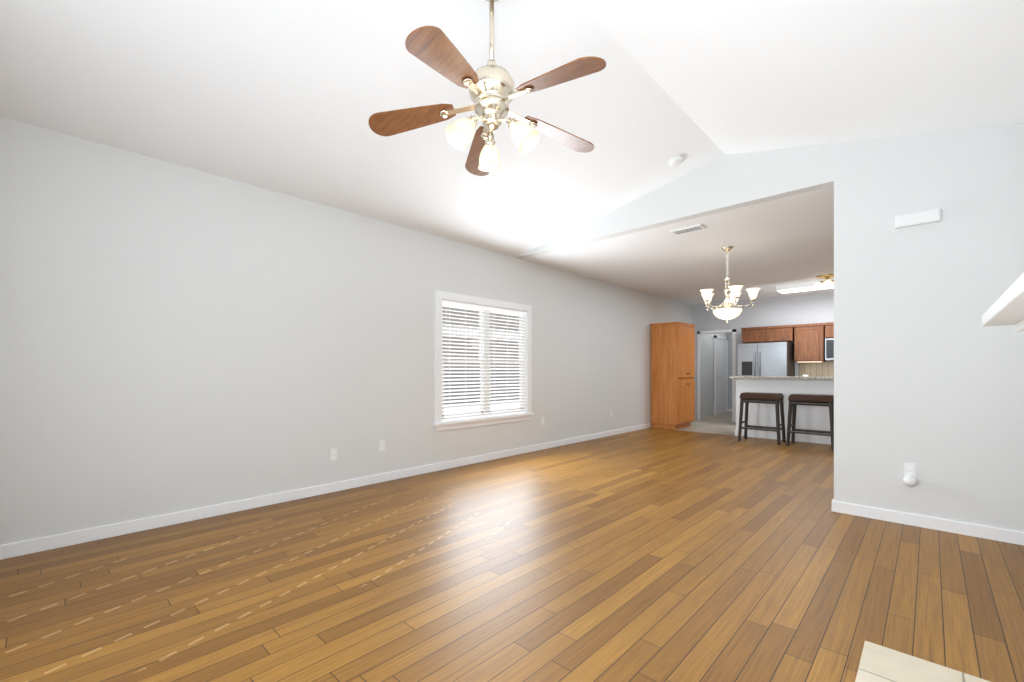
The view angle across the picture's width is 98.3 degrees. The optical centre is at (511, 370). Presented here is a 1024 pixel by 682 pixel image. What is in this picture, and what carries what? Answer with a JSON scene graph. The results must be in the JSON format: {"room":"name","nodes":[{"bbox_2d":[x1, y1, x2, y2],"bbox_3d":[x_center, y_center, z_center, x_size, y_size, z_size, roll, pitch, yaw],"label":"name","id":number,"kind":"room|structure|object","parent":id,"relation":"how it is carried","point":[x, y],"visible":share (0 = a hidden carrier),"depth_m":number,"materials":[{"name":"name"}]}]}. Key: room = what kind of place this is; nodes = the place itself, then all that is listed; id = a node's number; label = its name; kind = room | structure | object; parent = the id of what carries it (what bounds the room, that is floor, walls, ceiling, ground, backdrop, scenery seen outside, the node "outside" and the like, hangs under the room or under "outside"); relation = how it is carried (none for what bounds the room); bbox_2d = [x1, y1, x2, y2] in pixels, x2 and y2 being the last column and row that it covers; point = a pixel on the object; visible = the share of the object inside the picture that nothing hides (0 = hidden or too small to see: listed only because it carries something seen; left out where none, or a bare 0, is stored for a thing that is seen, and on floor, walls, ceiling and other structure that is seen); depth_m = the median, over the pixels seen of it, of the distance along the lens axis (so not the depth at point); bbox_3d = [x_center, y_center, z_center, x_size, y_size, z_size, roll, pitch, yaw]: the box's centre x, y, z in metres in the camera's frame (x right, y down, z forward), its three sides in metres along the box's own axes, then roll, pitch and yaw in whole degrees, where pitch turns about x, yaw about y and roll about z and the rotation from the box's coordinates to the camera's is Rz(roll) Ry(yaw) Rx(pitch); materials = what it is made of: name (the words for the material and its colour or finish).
{"room":"living room","nodes":[
{"label":"living room","id":0,"kind":"room"},
{"bbox_2d":[0,116,727,544],"bbox_3d":[1.310,-0.230,7.564,0.120,2.790,14.240,0,0,43],"label":"wall","id":1,"kind":"structure","parent":0,"point":[174,338],"depth_m":3.62,"materials":[{"name":"paint"}]},
{"bbox_2d":[0,423,649,559],"bbox_3d":[-0.306,1.121,5.755,0.014,0.088,9.150,0,0,43],"label":"baseboard","id":2,"kind":"structure","parent":1,"relation":"attached to","point":[15,549],"depth_m":3.70,"materials":[{"name":"paint"}]},
{"bbox_2d":[330,448,336,460],"bbox_3d":[-1.719,0.805,4.263,0.008,0.115,0.070,0,0,43],"label":"electrical outlet plate","id":3,"kind":"object","parent":1,"relation":"attached to","point":[333,452],"depth_m":4.26,"materials":[{"name":"white plastic"}]},
{"bbox_2d":[379,440,384,451],"bbox_3d":[-1.362,0.785,4.641,0.008,0.115,0.070,0,0,43],"label":"electrical outlet plate","id":4,"kind":"object","parent":1,"relation":"attached to","point":[382,442],"depth_m":4.63,"materials":[{"name":"white plastic"}]},
{"bbox_2d":[433,290,533,430],"bbox_3d":[-0.333,-0.117,5.773,0.140,1.635,1.740,0,0,43],"label":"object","id":5,"kind":"object","parent":1,"relation":"attached to","point":[485,308],"visible":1,"depth_m":5.73,"materials":[{"name":"paint"}]},
{"bbox_2d":[714,335,727,414],"bbox_3d":[5.731,0.110,12.069,0.101,2.110,0.980,0,0,43],"label":"hall door","id":6,"kind":"structure","parent":1,"relation":"in","point":[720,374],"depth_m":12.01,"materials":[{"name":"paint"}]},
{"bbox_2d":[0,428,1023,681],"bbox_3d":[2.011,1.215,3.485,6.740,0.100,9.270,0,0,43],"label":"floor","id":7,"kind":"structure","parent":0,"point":[652,554],"depth_m":2.42,"materials":[{"name":"brown wood"}]},
{"bbox_2d":[738,392,785,444],"bbox_3d":[4.112,0.765,7.299,0.627,0.801,0.387,0,0,43],"label":"bar stool","id":8,"kind":"object","parent":7,"relation":"on","point":[747,398],"visible":1,"depth_m":7.21,"materials":[{"name":"black wood"}]},
{"bbox_2d":[786,394,833,449],"bbox_3d":[4.621,0.765,6.818,0.627,0.801,0.387,0,0,43],"label":"bar stool","id":9,"kind":"object","parent":7,"relation":"on","point":[795,400],"visible":0.81,"depth_m":6.78,"materials":[{"name":"black wood"}]},
{"bbox_2d":[855,641,989,681],"bbox_3d":[1.005,1.150,1.032,0.445,0.030,1.880,0,0,43],"label":"hearth slab","id":10,"kind":"object","parent":7,"relation":"on","point":[878,663],"visible":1,"depth_m":1.68,"materials":[{"name":"tile"}]},
{"bbox_2d":[0,0,1023,305],"bbox_3d":[3.717,-1.885,5.292,6.740,0.620,14.240,0,0,43],"label":"ceiling","id":11,"kind":"structure","parent":0,"point":[286,96],"depth_m":2.94,"materials":[{"name":"paint"}]},
{"bbox_2d":[368,0,605,176],"bbox_3d":[-0.065,-1.536,2.267,1.216,1.037,1.262,0,0,43],"label":"ceiling fan","id":12,"kind":"object","parent":11,"relation":"hanging from","point":[491,87],"visible":1,"depth_m":2.23,"materials":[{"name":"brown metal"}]},
{"bbox_2d":[669,156,683,165],"bbox_3d":[1.571,-1.999,4.224,0.134,0.056,0.136,0,0,43],"label":"smoke detector","id":13,"kind":"object","parent":11,"relation":"attached to","point":[676,160],"visible":1,"depth_m":4.19,"materials":[{"name":"white plastic"}]},
{"bbox_2d":[669,224,705,234],"bbox_3d":[1.952,-1.567,4.923,0.340,0.015,0.170,0,0,43],"label":"ceiling vent","id":14,"kind":"object","parent":11,"relation":"in","point":[688,229],"visible":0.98,"depth_m":4.89,"materials":[{"name":"white plastic"}]},
{"bbox_2d":[700,246,760,322],"bbox_3d":[2.764,-1.093,5.666,0.722,0.965,0.692,0,0,43],"label":"chandelier","id":15,"kind":"object","parent":11,"relation":"hanging from","point":[727,313],"visible":1,"depth_m":5.56,"materials":[{"name":"white glass"}]},
{"bbox_2d":[776,281,832,292],"bbox_3d":[5.498,-1.528,7.943,1.250,0.091,0.400,0,0,43],"label":"fluorescent ceiling light","id":16,"kind":"object","parent":11,"relation":"attached to","point":[799,287],"visible":0.36,"depth_m":8.06,"materials":[{"name":"white plastic"}]},
{"bbox_2d":[813,274,833,288],"bbox_3d":[5.189,-1.468,7.307,0.389,0.213,0.377,0,0,43],"label":"flush ceiling light","id":17,"kind":"object","parent":11,"relation":"attached to","point":[827,282],"visible":0.73,"depth_m":7.26,"materials":[{"name":"white glass"}]},
{"bbox_2d":[659,412,735,435],"bbox_3d":[6.899,1.215,8.663,6.740,0.100,4.970,0,0,43],"label":"floor","id":18,"kind":"structure","parent":0,"point":[723,423],"depth_m":9.44,"materials":[{"name":"beige tile"}]},
{"bbox_2d":[650,322,695,429],"bbox_3d":[3.353,0.100,9.164,0.623,2.130,0.870,0,0,43],"label":"pantry cabinet","id":19,"kind":"object","parent":18,"relation":"on","point":[672,375],"visible":1,"depth_m":8.90,"materials":[{"name":"brown wood"}]},
{"bbox_2d":[737,342,794,375],"bbox_3d":[5.308,0.295,9.273,0.910,1.740,0.767,0,0,43],"label":"refrigerator","id":20,"kind":"object","parent":18,"relation":"on","point":[767,359],"visible":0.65,"depth_m":9.01,"materials":[{"name":"grey metal"}]},
{"bbox_2d":[730,376,833,444],"bbox_3d":[5.378,0.629,7.052,3.300,1.072,0.960,0,0,43],"label":"bar","id":21,"kind":"object","parent":18,"relation":"on","point":[808,417],"visible":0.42,"depth_m":7.41,"materials":[{"name":"paint"}]},
{"bbox_2d":[728,333,731,408],"bbox_3d":[8.563,-0.205,10.426,6.500,2.740,0.120,0,0,43],"label":"wall","id":22,"kind":"structure","parent":0,"point":[729,370],"depth_m":12.58,"materials":[{"name":"paint"}]},
{"bbox_2d":[693,292,833,418],"bbox_3d":[6.779,-0.205,8.536,6.500,2.740,0.120,0,0,43],"label":"wall","id":23,"kind":"structure","parent":0,"point":[803,309],"depth_m":9.59,"materials":[{"name":"paint"}]},
{"bbox_2d":[697,329,735,421],"bbox_3d":[4.769,0.110,10.340,0.860,2.110,0.015,0,0,43],"label":"trim","id":24,"kind":"structure","parent":23,"relation":"attached to","point":[733,331],"depth_m":10.09,"materials":[{"name":"paint"}]},
{"bbox_2d":[741,326,768,342],"bbox_3d":[5.306,-0.770,9.572,0.535,0.330,0.354,0,0,43],"label":"upper cabinet","id":25,"kind":"object","parent":23,"relation":"attached to","point":[750,334],"depth_m":9.44,"materials":[{"name":"brown wood"}]},
{"bbox_2d":[769,326,792,341],"bbox_3d":[5.608,-0.770,9.287,0.535,0.330,0.354,0,0,43],"label":"upper cabinet","id":26,"kind":"object","parent":23,"relation":"attached to","point":[776,333],"depth_m":9.12,"materials":[{"name":"brown wood"}]},
{"bbox_2d":[793,323,827,361],"bbox_3d":[6.002,-0.560,8.915,0.490,0.750,0.354,0,0,43],"label":"upper cabinet","id":27,"kind":"object","parent":23,"relation":"attached to","point":[808,340],"depth_m":8.78,"materials":[{"name":"brown wood"}]},
{"bbox_2d":[798,362,833,376],"bbox_3d":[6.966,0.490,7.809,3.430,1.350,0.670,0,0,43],"label":"backsplash","id":28,"kind":"structure","parent":23,"relation":"attached to","point":[820,369],"depth_m":8.99,"materials":[{"name":"beige tile"}]},
{"bbox_2d":[825,322,833,337],"bbox_3d":[6.355,-0.785,8.582,0.440,0.300,0.354,0,0,43],"label":"upper cabinet","id":29,"kind":"object","parent":23,"relation":"attached to","point":[829,327],"depth_m":8.55,"materials":[{"name":"brown wood"}]},
{"bbox_2d":[825,338,833,360],"bbox_3d":[6.461,-0.415,8.461,0.740,0.420,0.385,0,0,43],"label":"over-the-range microwave","id":30,"kind":"object","parent":29,"relation":"attached to","point":[829,349],"visible":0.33,"depth_m":8.53,"materials":[{"name":"silver metal"}]},
{"bbox_2d":[516,123,1023,531],"bbox_3d":[1.909,-0.480,4.469,5.000,3.290,0.120,0,0,43],"label":"wall","id":31,"kind":"structure","parent":0,"point":[928,374],"depth_m":3.33,"materials":[{"name":"paint"}]},
{"bbox_2d":[903,463,916,485],"bbox_3d":[2.986,0.781,3.324,0.080,0.168,0.066,0,0,43],"label":"electrical outlet plate","id":32,"kind":"object","parent":31,"relation":"attached to","point":[909,478],"depth_m":3.33,"materials":[{"name":"white plastic"}]},
{"bbox_2d":[895,208,940,228],"bbox_3d":[3.022,-1.135,3.303,0.250,0.090,0.045,0,0,43],"label":"door chime","id":33,"kind":"object","parent":31,"relation":"attached to","point":[919,218],"visible":0.98,"depth_m":3.29,"materials":[{"name":"white plastic"}]},
{"bbox_2d":[832,498,1023,545],"bbox_3d":[3.159,1.121,3.196,1.394,0.088,0.014,0,0,43],"label":"baseboard","id":34,"kind":"structure","parent":31,"relation":"attached to","point":[980,531],"depth_m":3.25,"materials":[{"name":"paint"}]},
{"label":"outside","id":35,"kind":"structure","parent":0,"visible":0},
{"bbox_2d":[443,307,519,414],"bbox_3d":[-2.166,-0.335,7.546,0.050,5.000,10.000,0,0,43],"label":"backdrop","id":36,"kind":"structure","parent":35,"point":[467,321],"depth_m":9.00,"materials":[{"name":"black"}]},
{"bbox_3d":[1.377,-0.245,0.708,0.610,2.820,1.680,0,0,43],"label":"wall","id":37,"kind":"structure","parent":0,"visible":0},
{"bbox_2d":[982,273,1023,330],"bbox_3d":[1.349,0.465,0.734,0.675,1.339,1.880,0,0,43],"label":"mantel shelf","id":38,"kind":"object","parent":37,"relation":"attached to","point":[1006,307],"visible":1,"depth_m":1.25,"materials":[{"name":"paint"}]}
]}

